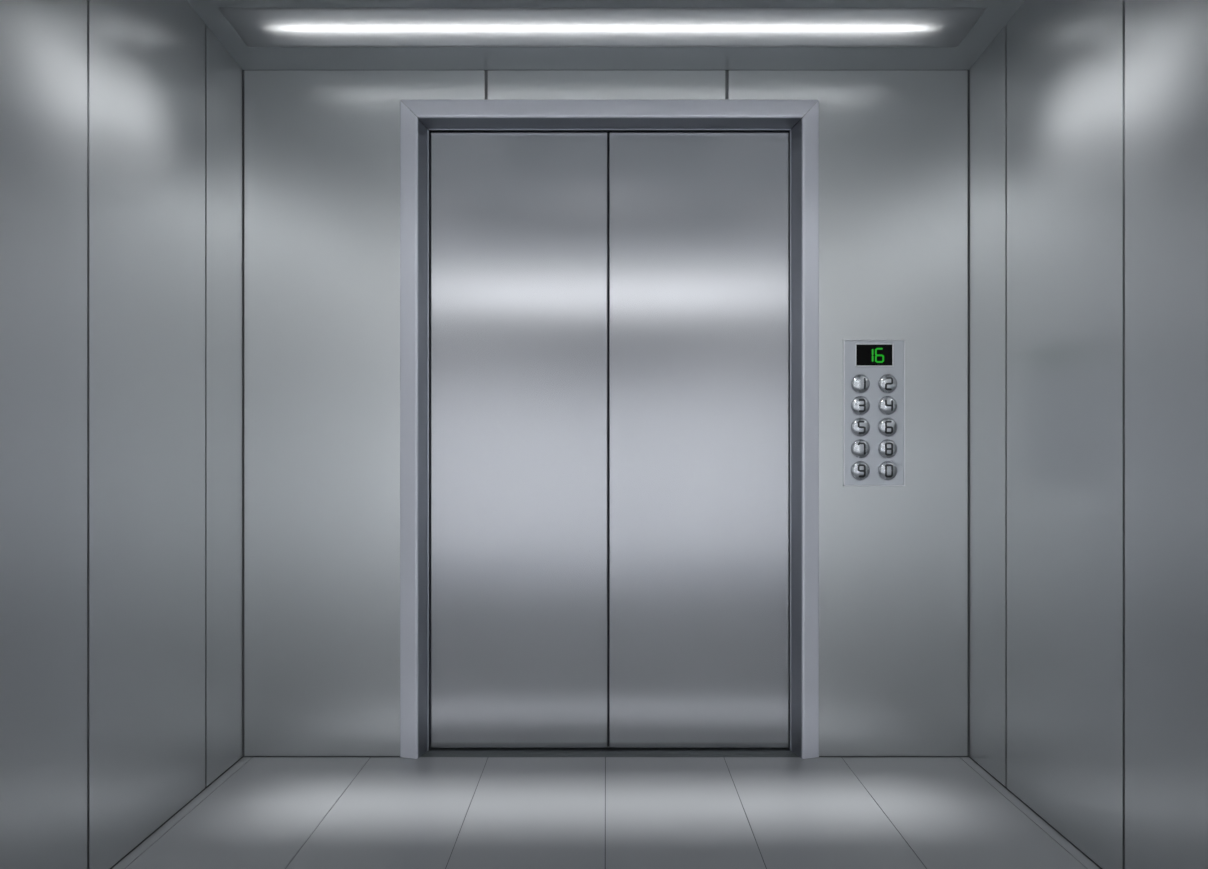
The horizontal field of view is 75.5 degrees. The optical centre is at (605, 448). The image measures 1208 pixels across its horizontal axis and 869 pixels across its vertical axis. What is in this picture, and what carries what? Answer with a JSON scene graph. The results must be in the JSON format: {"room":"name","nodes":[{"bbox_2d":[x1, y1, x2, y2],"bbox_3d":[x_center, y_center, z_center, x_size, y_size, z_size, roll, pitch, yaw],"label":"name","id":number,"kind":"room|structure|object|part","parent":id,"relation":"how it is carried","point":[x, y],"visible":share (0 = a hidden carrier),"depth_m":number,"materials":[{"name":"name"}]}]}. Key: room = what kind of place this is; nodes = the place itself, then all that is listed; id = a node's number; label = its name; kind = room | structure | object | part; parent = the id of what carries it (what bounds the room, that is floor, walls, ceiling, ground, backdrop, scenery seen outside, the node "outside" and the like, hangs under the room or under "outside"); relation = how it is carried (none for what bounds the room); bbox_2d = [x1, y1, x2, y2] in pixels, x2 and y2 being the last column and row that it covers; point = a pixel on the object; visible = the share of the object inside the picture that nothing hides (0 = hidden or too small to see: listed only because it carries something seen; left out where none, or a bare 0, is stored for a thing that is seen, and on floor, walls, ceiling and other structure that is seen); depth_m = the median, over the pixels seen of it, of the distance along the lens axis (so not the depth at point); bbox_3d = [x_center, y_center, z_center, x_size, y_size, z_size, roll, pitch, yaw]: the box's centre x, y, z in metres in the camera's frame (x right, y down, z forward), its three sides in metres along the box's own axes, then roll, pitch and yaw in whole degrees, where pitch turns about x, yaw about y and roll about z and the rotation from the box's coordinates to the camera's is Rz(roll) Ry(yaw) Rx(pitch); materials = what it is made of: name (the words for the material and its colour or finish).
{"room":"elevator interior","nodes":[
{"label":"elevator interior","id":0,"kind":"room"},
{"bbox_2d":[0,0,241,868],"bbox_3d":[-1.250,-0.256,0.675,0.080,2.665,4.050,0,0,0],"label":"wall","id":1,"kind":"structure","parent":0,"point":[121,120],"depth_m":1.91,"materials":[{"name":"grey metal"}]},
{"bbox_3d":[-1.216,-0.278,1.552,0.012,2.601,0.535,0,0,0],"label":"wall panel","id":2,"kind":"part","parent":1,"relation":"part of","materials":[{"name":"silver metal"}]},
{"bbox_3d":[-1.216,-0.278,2.091,0.012,2.601,0.528,0,0,0],"label":"wall panel","id":3,"kind":"part","parent":1,"relation":"part of","materials":[{"name":"silver metal"}]},
{"bbox_3d":[-1.216,-0.278,2.479,0.012,2.601,0.233,0,0,0],"label":"wall panel","id":4,"kind":"part","parent":1,"relation":"part of","materials":[{"name":"silver metal"}]},
{"bbox_2d":[241,70,970,757],"bbox_3d":[0.000,-0.153,2.700,2.580,2.460,0.200,0,0,0],"label":"wall","id":5,"kind":"structure","parent":0,"point":[321,148],"depth_m":2.60,"materials":[{"name":"grey metal"}]},
{"bbox_3d":[-0.805,-0.119,2.606,0.800,2.285,0.012,0,0,0],"label":"wall panel","id":6,"kind":"part","parent":5,"relation":"part of","materials":[{"name":"silver metal"}]},
{"bbox_2d":[431,132,606,747],"bbox_3d":[-0.297,-0.030,2.675,0.604,2.102,0.030,0,0,0],"label":"door","id":7,"kind":"structure","parent":5,"relation":"in","point":[519,219],"depth_m":2.66,"materials":[{"name":"silver metal"}]},
{"bbox_3d":[0.002,-1.199,2.606,0.792,0.125,0.012,0,0,0],"label":"wall panel","id":8,"kind":"part","parent":5,"relation":"part of","materials":[{"name":"silver metal"}]},
{"bbox_2d":[400,100,818,758],"bbox_3d":[0.012,-0.070,2.629,1.398,2.192,0.092,0,0,0],"label":"door frame","id":9,"kind":"structure","parent":5,"relation":"attached to","point":[429,114],"depth_m":2.59,"materials":[{"name":"grey metal"}]},
{"bbox_2d":[420,746,798,757],"bbox_3d":[0.013,1.041,2.650,1.280,0.032,0.101,0,0,0],"label":"door sill","id":10,"kind":"structure","parent":5,"relation":"attached to","point":[433,752],"depth_m":2.64,"materials":[{"name":"grey metal"}]},
{"bbox_2d":[609,132,788,747],"bbox_3d":[0.318,-0.030,2.675,0.615,2.102,0.030,0,0,0],"label":"door","id":11,"kind":"structure","parent":5,"relation":"in","point":[699,221],"depth_m":2.66,"materials":[{"name":"silver metal"}]},
{"bbox_3d":[0.807,-0.119,2.606,0.796,2.285,0.012,0,0,0],"label":"wall panel","id":12,"kind":"part","parent":5,"relation":"part of","materials":[{"name":"silver metal"}]},
{"bbox_2d":[843,339,904,485],"bbox_3d":[0.892,-0.120,2.591,0.205,0.489,0.019,0,0,0],"label":"control panel","id":13,"kind":"object","parent":5,"relation":"attached to","point":[873,369],"visible":1,"depth_m":2.59,"materials":[{"name":"grey metal"}]},
{"bbox_2d":[110,757,1101,868],"bbox_3d":[0.000,1.057,0.625,2.520,0.060,3.950,0,0,0],"label":"floor","id":14,"kind":"structure","parent":0,"point":[260,812],"depth_m":2.17,"materials":[{"name":"grey tile"}]},
{"bbox_2d":[186,0,1025,69],"bbox_3d":[0.000,-1.425,0.650,2.424,0.325,3.900,0,0,0],"label":"ceiling","id":15,"kind":"structure","parent":0,"point":[998,13],"depth_m":2.50,"materials":[{"name":"grey metal"}]},
{"bbox_2d":[219,8,985,46],"bbox_3d":[-0.010,-1.321,2.377,2.246,0.097,0.192,0,0,0],"label":"strip light","id":16,"kind":"object","parent":15,"relation":"attached to","point":[257,27],"visible":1,"depth_m":2.37,"materials":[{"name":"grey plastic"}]},
{"bbox_2d":[429,130,789,745],"bbox_3d":[0.013,-0.050,2.707,1.380,2.214,0.026,0,0,0],"label":"seal","id":17,"kind":"structure","parent":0,"point":[430,131],"depth_m":2.69,"materials":[{"name":"black rubber"}]},
{"bbox_2d":[970,0,1207,868],"bbox_3d":[1.250,-0.256,0.675,0.080,2.665,4.050,0,0,0],"label":"wall","id":18,"kind":"structure","parent":0,"point":[1089,118],"depth_m":1.95,"materials":[{"name":"grey metal"}]},
{"bbox_3d":[1.216,-0.278,2.479,0.012,2.601,0.233,0,0,0],"label":"wall panel","id":19,"kind":"part","parent":18,"relation":"part of","materials":[{"name":"silver metal"}]},
{"bbox_3d":[1.216,-0.278,2.091,0.012,2.601,0.528,0,0,0],"label":"wall panel","id":20,"kind":"part","parent":18,"relation":"part of","materials":[{"name":"silver metal"}]},
{"bbox_3d":[1.216,-0.278,1.552,0.012,2.601,0.535,0,0,0],"label":"wall panel","id":21,"kind":"part","parent":18,"relation":"part of","materials":[{"name":"silver metal"}]}
]}

